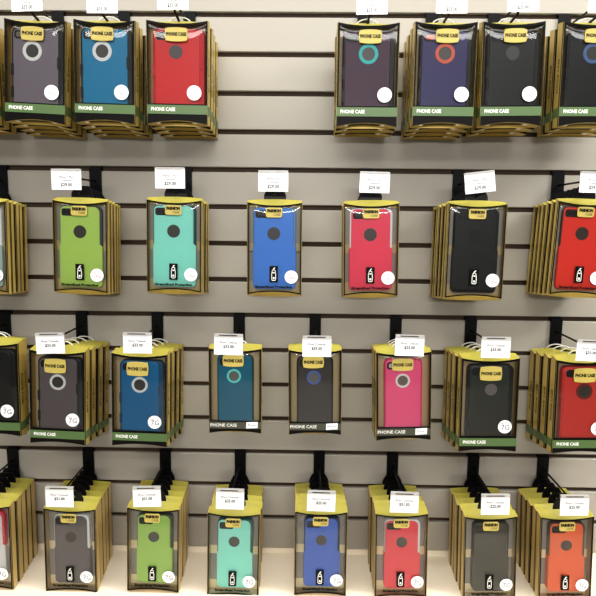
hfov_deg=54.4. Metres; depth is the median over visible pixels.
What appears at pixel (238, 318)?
hook
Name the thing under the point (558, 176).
hook
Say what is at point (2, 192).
phone case
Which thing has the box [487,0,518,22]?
hook
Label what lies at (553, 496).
phone case
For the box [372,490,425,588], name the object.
phone case
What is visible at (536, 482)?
phone case
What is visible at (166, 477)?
phone case
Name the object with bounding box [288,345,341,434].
phone case
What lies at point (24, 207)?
phone case
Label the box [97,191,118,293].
phone case
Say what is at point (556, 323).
hook
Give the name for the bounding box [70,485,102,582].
phone case
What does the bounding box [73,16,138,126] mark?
phone case
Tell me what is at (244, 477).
phone case
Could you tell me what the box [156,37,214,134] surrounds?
phone case
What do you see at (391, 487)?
phone case
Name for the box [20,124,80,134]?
phone case
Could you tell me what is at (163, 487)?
phone case
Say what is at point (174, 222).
phone case
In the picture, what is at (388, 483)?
phone case
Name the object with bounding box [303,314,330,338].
hook
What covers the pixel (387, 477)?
phone case
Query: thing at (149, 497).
price tag
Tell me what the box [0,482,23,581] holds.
phone case
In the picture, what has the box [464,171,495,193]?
price tag
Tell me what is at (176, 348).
phone case
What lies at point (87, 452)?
hook
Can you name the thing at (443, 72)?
phone case
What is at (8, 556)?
phone case
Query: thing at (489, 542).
phone case
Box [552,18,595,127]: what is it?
phone case
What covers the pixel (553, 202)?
phone case
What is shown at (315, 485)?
phone case
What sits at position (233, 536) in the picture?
phone case
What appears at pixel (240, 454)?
hook
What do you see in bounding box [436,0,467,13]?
price tag
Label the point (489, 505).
price tag
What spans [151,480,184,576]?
phone case
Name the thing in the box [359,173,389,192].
price tag
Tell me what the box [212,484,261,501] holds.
phone case
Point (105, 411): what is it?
phone case
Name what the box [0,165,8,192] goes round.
hook
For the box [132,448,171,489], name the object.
hook
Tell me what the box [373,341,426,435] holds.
phone case
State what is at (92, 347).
phone case
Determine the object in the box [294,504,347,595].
phone case
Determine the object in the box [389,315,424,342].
hook
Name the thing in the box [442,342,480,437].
phone case
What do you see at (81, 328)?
hook
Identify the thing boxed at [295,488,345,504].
phone case
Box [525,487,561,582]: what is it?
phone case
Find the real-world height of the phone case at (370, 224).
0.210 m
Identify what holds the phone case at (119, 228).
hanging from the hook at (95, 174)
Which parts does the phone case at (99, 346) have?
panel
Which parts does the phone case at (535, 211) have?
frame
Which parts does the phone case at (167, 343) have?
panel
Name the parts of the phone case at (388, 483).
frame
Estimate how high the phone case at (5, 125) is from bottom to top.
0.198 m
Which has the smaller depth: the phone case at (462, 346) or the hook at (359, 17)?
the hook at (359, 17)
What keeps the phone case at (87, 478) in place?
hanging from the hook at (87, 452)
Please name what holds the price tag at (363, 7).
attached to the hook at (359, 17)
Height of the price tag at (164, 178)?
0.035 m
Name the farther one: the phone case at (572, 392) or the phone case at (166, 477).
the phone case at (166, 477)
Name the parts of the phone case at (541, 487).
frame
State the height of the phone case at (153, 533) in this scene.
0.214 m
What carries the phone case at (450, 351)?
hanging from the hook at (470, 334)
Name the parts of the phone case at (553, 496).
frame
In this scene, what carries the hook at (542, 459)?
attached to the wall
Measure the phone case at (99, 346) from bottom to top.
0.210 m
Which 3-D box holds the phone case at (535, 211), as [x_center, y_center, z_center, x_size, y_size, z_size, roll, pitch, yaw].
[0.532,-0.108,1.191,0.104,0.208,0.017,2,7,0]
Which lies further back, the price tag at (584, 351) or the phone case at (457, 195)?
the phone case at (457, 195)
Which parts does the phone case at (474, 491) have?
frame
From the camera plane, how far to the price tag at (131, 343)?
1.09 m
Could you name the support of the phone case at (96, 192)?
hanging from the hook at (95, 174)
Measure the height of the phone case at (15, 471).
0.210 m
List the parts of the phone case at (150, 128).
panel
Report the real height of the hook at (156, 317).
0.080 m
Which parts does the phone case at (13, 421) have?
panel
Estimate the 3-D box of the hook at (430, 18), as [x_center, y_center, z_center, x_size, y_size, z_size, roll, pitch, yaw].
[0.269,-0.522,1.086,0.054,0.080,0.163,1,7,1]
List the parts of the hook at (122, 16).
plate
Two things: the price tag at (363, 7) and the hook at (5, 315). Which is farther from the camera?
the hook at (5, 315)
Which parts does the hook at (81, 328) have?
label arm, plate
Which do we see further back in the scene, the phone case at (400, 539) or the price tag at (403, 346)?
the phone case at (400, 539)
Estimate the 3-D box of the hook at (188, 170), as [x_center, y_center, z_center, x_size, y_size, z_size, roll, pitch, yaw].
[-0.231,-0.226,1.132,0.054,0.080,0.163,1,7,1]
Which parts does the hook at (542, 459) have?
plate, label arm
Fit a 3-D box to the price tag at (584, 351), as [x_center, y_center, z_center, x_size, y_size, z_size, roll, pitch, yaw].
[0.547,0.101,1.083,0.056,0.037,0.001,1,7,1]
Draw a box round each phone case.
[0,29,8,129]
[0,90,1,125]
[0,123,16,133]
[0,190,23,292]
[0,192,20,292]
[0,198,11,293]
[0,332,28,430]
[0,333,26,435]
[0,472,32,565]
[0,477,27,573]
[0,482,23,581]
[0,498,17,588]
[2,468,36,557]
[4,16,70,126]
[4,192,27,291]
[9,200,15,293]
[13,29,76,130]
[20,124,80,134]
[26,127,86,138]
[29,341,89,444]
[43,490,99,591]
[52,186,109,294]
[61,475,108,564]
[62,471,111,559]
[64,339,95,440]
[65,336,108,432]
[65,337,102,436]
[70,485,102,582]
[71,480,106,574]
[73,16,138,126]
[80,188,112,293]
[81,28,142,130]
[84,190,115,293]
[88,35,148,134]
[94,125,152,138]
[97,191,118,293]
[101,193,120,292]
[111,347,169,446]
[120,342,173,442]
[127,490,180,592]
[131,485,182,580]
[139,475,186,564]
[140,470,187,560]
[146,17,209,126]
[146,188,202,293]
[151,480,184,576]
[152,29,213,130]
[152,338,182,433]
[152,340,179,437]
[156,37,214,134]
[160,42,217,138]
[174,188,203,293]
[176,189,206,292]
[189,191,208,292]
[207,499,260,594]
[208,340,261,432]
[211,490,262,586]
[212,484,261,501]
[213,479,261,495]
[215,475,262,562]
[247,191,301,296]
[288,343,339,384]
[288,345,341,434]
[294,483,344,548]
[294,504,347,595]
[295,473,342,488]
[295,478,343,493]
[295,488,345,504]
[334,37,391,136]
[335,19,399,128]
[335,40,394,132]
[341,193,370,295]
[342,193,371,296]
[343,193,399,297]
[367,475,416,563]
[369,480,417,571]
[371,485,422,577]
[372,339,394,431]
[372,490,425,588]
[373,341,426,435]
[374,506,427,595]
[375,344,431,439]
[401,42,459,139]
[403,35,462,135]
[406,28,467,132]
[410,18,477,128]
[429,196,455,296]
[432,195,457,296]
[434,193,461,297]
[437,192,475,297]
[440,193,478,298]
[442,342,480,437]
[443,192,507,299]
[445,344,480,441]
[448,477,499,565]
[450,346,480,446]
[451,482,501,573]
[454,487,486,581]
[455,349,519,451]
[457,492,511,589]
[460,500,517,595]
[466,128,526,136]
[471,29,533,132]
[476,18,545,127]
[516,478,568,566]
[521,482,570,574]
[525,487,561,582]
[526,194,556,293]
[526,344,575,439]
[529,193,560,293]
[530,493,563,591]
[532,345,575,443]
[533,191,565,294]
[534,498,593,595]
[537,36,595,136]
[537,190,570,294]
[539,347,575,448]
[542,188,582,294]
[545,29,595,132]
[546,187,595,297]
[546,350,595,452]
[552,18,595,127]
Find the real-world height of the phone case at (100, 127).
0.200 m
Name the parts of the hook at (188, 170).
plate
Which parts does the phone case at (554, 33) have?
panel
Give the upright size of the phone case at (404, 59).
0.198 m
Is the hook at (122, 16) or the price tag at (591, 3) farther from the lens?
the hook at (122, 16)
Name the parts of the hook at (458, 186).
plate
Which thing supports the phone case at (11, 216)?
hanging from the hook at (3, 168)
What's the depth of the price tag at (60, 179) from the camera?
1.05 m
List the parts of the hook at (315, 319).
plate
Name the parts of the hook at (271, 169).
plate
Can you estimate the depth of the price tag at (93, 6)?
1.01 m
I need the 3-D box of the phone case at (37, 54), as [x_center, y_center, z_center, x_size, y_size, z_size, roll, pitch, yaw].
[-0.480,-0.421,1.072,0.120,0.199,0.032,1,7,2]
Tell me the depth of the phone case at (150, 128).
1.18 m
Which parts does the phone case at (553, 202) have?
frame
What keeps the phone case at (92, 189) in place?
hanging from the hook at (95, 174)
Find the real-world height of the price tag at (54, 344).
0.037 m
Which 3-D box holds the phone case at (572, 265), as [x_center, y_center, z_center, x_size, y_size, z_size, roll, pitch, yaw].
[0.529,-0.103,1.085,0.110,0.209,0.018,1,7,1]
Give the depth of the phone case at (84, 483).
1.22 m
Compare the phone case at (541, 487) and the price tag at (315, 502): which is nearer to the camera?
the price tag at (315, 502)
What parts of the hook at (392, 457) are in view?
plate, label arm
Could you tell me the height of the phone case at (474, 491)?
0.210 m
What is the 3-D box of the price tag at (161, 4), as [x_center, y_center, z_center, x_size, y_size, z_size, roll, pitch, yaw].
[-0.219,-0.522,1.012,0.054,0.034,0.001,1,7,1]
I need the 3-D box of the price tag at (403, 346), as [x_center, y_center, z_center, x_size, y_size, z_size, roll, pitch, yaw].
[0.209,0.091,1.087,0.054,0.035,0.001,2,7,1]
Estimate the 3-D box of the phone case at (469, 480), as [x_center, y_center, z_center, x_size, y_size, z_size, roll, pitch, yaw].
[0.384,0.496,1.264,0.104,0.210,0.024,-1,7,1]
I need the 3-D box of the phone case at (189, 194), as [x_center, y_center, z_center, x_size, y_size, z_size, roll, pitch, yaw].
[-0.233,-0.111,1.148,0.104,0.208,0.017,2,7,1]
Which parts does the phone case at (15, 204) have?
frame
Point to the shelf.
(277, 569)
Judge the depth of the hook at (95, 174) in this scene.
1.20 m
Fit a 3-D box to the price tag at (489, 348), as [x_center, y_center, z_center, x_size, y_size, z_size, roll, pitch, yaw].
[0.370,0.095,1.085,0.054,0.035,0.001,1,7,1]
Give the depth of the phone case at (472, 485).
1.24 m
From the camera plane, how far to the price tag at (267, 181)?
1.05 m
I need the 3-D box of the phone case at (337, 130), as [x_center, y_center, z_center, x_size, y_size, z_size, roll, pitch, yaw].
[0.128,-0.415,1.096,0.113,0.198,0.032,1,7,1]
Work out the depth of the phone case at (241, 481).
1.24 m
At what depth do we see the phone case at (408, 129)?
1.10 m
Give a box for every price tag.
[11,0,42,11]
[35,335,64,353]
[45,489,73,506]
[51,170,81,189]
[86,0,117,12]
[123,335,151,353]
[132,489,161,506]
[155,168,184,188]
[157,0,187,9]
[214,336,242,354]
[216,492,243,509]
[258,172,287,191]
[302,338,330,356]
[307,493,335,511]
[356,0,387,14]
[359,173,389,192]
[390,495,418,512]
[395,337,424,355]
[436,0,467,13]
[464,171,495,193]
[481,340,510,357]
[481,497,509,514]
[507,0,538,11]
[560,498,588,515]
[575,342,595,361]
[579,172,595,192]
[588,0,595,12]
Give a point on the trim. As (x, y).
(115, 547)
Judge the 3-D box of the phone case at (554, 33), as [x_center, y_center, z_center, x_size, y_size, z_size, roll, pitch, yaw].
[0.530,-0.413,1.090,0.115,0.198,0.032,0,7,1]
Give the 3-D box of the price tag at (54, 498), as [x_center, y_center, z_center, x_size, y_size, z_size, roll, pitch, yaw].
[-0.462,0.387,1.123,0.054,0.036,0.001,1,7,1]
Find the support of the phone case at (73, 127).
hanging from the hook at (56, 16)
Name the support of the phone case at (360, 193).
hanging from the hook at (361, 170)
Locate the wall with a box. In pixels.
[0,0,595,552]
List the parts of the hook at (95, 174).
plate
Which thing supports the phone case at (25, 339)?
hanging from the hook at (5, 315)
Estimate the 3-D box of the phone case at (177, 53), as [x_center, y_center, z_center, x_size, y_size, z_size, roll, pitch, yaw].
[-0.220,-0.419,1.069,0.117,0.199,0.032,1,7,1]
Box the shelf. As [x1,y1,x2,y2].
[0,549,595,595]
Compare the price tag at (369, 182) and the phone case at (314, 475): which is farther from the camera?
the phone case at (314, 475)
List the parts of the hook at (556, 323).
plate, label arm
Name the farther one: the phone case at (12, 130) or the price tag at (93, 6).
the phone case at (12, 130)
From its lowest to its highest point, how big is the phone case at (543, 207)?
0.208 m
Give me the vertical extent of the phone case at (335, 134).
0.198 m
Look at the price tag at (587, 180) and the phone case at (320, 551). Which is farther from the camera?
the phone case at (320, 551)
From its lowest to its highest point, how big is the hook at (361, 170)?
0.080 m
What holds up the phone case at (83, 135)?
hanging from the hook at (56, 16)
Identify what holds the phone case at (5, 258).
hanging from the hook at (3, 168)
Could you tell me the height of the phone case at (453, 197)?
0.211 m
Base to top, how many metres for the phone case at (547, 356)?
0.209 m
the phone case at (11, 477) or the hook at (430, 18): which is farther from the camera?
the phone case at (11, 477)
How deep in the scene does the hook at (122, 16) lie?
1.16 m
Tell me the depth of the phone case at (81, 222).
1.11 m
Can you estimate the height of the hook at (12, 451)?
0.080 m
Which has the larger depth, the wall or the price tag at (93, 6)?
the wall
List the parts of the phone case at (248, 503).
frame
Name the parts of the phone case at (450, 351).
panel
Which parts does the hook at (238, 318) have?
plate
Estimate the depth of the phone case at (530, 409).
1.23 m
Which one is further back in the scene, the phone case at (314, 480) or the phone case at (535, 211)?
the phone case at (314, 480)
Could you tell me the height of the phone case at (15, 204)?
0.208 m
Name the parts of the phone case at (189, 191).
frame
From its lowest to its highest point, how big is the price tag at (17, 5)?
0.034 m
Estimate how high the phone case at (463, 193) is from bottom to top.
0.211 m
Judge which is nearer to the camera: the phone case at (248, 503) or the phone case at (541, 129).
the phone case at (541, 129)
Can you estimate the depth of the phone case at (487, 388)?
1.13 m
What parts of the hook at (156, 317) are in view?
plate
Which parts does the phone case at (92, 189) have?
frame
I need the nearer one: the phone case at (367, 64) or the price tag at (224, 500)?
the phone case at (367, 64)
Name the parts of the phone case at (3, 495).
frame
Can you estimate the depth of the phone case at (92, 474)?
1.27 m
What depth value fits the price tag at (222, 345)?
1.09 m
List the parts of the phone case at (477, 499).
frame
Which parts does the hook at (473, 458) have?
plate, label arm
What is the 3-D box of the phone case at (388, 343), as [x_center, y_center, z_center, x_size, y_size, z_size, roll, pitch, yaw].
[0.206,0.183,1.188,0.112,0.197,0.027,1,7,-1]
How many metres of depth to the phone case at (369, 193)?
1.13 m
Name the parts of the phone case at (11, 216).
frame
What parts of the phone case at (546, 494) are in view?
frame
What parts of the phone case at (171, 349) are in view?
panel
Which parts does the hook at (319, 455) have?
plate, label arm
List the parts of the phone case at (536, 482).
frame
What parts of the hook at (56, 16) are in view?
plate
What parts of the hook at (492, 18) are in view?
plate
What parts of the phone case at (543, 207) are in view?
frame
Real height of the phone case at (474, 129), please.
0.200 m
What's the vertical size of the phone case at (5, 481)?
0.210 m
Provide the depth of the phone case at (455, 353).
1.17 m
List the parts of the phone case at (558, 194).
frame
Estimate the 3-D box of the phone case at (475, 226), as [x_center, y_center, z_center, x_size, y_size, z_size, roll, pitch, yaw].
[0.333,-0.099,1.089,0.110,0.211,0.018,1,7,1]
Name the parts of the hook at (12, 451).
label arm, plate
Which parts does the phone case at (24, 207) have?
frame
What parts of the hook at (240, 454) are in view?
label arm, plate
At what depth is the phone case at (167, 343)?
1.24 m
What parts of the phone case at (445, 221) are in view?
frame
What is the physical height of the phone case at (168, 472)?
0.210 m
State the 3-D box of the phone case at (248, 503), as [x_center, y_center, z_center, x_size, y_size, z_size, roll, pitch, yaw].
[-0.127,0.497,1.186,0.104,0.210,0.024,2,7,1]
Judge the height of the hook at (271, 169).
0.080 m
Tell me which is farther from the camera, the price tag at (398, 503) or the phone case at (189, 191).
the phone case at (189, 191)
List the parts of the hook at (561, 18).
plate, label arm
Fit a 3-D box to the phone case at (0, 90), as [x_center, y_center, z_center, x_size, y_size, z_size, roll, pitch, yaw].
[-0.615,-0.423,1.073,0.112,0.197,0.032,1,7,1]
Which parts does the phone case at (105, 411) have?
panel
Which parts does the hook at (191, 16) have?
plate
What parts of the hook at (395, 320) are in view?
plate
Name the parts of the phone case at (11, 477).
frame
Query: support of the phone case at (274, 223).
hanging from the hook at (271, 169)
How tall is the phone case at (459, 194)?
0.211 m
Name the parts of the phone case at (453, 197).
frame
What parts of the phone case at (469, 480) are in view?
frame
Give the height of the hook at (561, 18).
0.080 m
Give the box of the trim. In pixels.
[37,543,595,558]
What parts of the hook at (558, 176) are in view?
plate, label arm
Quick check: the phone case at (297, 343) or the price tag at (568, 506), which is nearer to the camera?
the price tag at (568, 506)
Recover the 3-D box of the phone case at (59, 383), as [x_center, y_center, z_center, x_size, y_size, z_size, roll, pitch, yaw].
[-0.471,0.190,1.149,0.116,0.210,0.032,1,7,2]
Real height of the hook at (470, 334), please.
0.080 m
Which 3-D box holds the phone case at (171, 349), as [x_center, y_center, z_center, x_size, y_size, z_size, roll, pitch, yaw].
[-0.308,0.194,1.179,0.117,0.210,0.032,2,7,1]
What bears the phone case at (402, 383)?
hanging from the hook at (395, 320)
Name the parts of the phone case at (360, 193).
frame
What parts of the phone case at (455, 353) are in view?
panel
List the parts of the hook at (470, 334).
plate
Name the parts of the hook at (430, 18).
plate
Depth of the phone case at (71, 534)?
1.16 m
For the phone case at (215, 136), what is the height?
0.198 m
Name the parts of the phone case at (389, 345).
panel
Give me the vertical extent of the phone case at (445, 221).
0.211 m
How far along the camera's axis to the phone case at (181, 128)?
1.10 m
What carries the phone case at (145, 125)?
hanging from the hook at (122, 16)
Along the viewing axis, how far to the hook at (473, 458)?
1.27 m
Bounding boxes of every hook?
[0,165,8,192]
[0,310,11,335]
[0,446,19,482]
[29,5,64,21]
[35,311,88,344]
[45,447,94,495]
[51,166,102,193]
[100,4,130,21]
[123,312,163,344]
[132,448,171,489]
[155,167,192,193]
[174,10,195,21]
[214,313,244,342]
[216,449,245,491]
[258,168,287,195]
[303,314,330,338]
[308,450,335,493]
[357,15,370,23]
[360,169,389,196]
[386,451,418,495]
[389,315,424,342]
[425,14,449,22]
[452,169,494,196]
[464,316,510,349]
[467,453,509,496]
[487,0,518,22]
[536,454,589,497]
[549,317,595,357]
[550,170,595,198]
[557,11,595,28]
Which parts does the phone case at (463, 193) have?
frame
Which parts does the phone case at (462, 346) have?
panel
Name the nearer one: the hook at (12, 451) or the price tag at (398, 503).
the price tag at (398, 503)
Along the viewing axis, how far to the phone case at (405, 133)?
1.13 m
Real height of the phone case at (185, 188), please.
0.208 m
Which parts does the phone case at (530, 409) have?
panel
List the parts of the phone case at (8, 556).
frame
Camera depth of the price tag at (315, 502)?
1.12 m
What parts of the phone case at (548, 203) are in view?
frame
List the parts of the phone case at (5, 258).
frame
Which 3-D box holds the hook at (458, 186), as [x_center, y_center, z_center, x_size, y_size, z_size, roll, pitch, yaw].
[0.329,-0.219,1.125,0.057,0.080,0.163,1,7,1]
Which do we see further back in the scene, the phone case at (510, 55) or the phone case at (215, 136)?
the phone case at (215, 136)
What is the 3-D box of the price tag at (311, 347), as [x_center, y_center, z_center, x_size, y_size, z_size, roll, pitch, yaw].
[0.035,0.093,1.089,0.054,0.035,0.001,1,7,1]
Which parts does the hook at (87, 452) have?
label arm, plate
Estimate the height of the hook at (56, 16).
0.080 m
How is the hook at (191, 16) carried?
attached to the wall
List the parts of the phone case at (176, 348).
panel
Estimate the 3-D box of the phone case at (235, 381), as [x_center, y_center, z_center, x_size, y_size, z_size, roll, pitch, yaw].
[-0.123,0.177,1.145,0.103,0.192,0.026,1,7,1]
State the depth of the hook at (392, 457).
1.27 m
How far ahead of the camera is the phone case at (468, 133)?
1.14 m
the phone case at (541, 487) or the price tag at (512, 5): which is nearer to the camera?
the price tag at (512, 5)
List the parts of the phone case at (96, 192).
frame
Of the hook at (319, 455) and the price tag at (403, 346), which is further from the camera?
the hook at (319, 455)
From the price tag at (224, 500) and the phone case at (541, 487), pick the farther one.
the phone case at (541, 487)
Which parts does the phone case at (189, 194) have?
frame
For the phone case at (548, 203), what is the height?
0.209 m
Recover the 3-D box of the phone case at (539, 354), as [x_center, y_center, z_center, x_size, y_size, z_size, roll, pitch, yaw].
[0.548,0.203,1.199,0.118,0.210,0.032,-1,7,1]
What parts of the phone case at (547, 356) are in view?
panel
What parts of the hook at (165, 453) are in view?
label arm, plate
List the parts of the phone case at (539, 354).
panel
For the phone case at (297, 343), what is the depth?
1.16 m
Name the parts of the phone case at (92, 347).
panel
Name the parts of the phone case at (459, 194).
frame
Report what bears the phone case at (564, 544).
hanging from the hook at (542, 459)
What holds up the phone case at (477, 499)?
hanging from the hook at (473, 458)
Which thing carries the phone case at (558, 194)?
hanging from the hook at (558, 176)
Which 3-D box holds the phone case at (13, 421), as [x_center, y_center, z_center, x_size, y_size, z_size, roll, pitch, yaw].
[-0.600,0.173,1.148,0.116,0.210,0.032,2,7,1]
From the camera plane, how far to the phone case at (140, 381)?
1.14 m

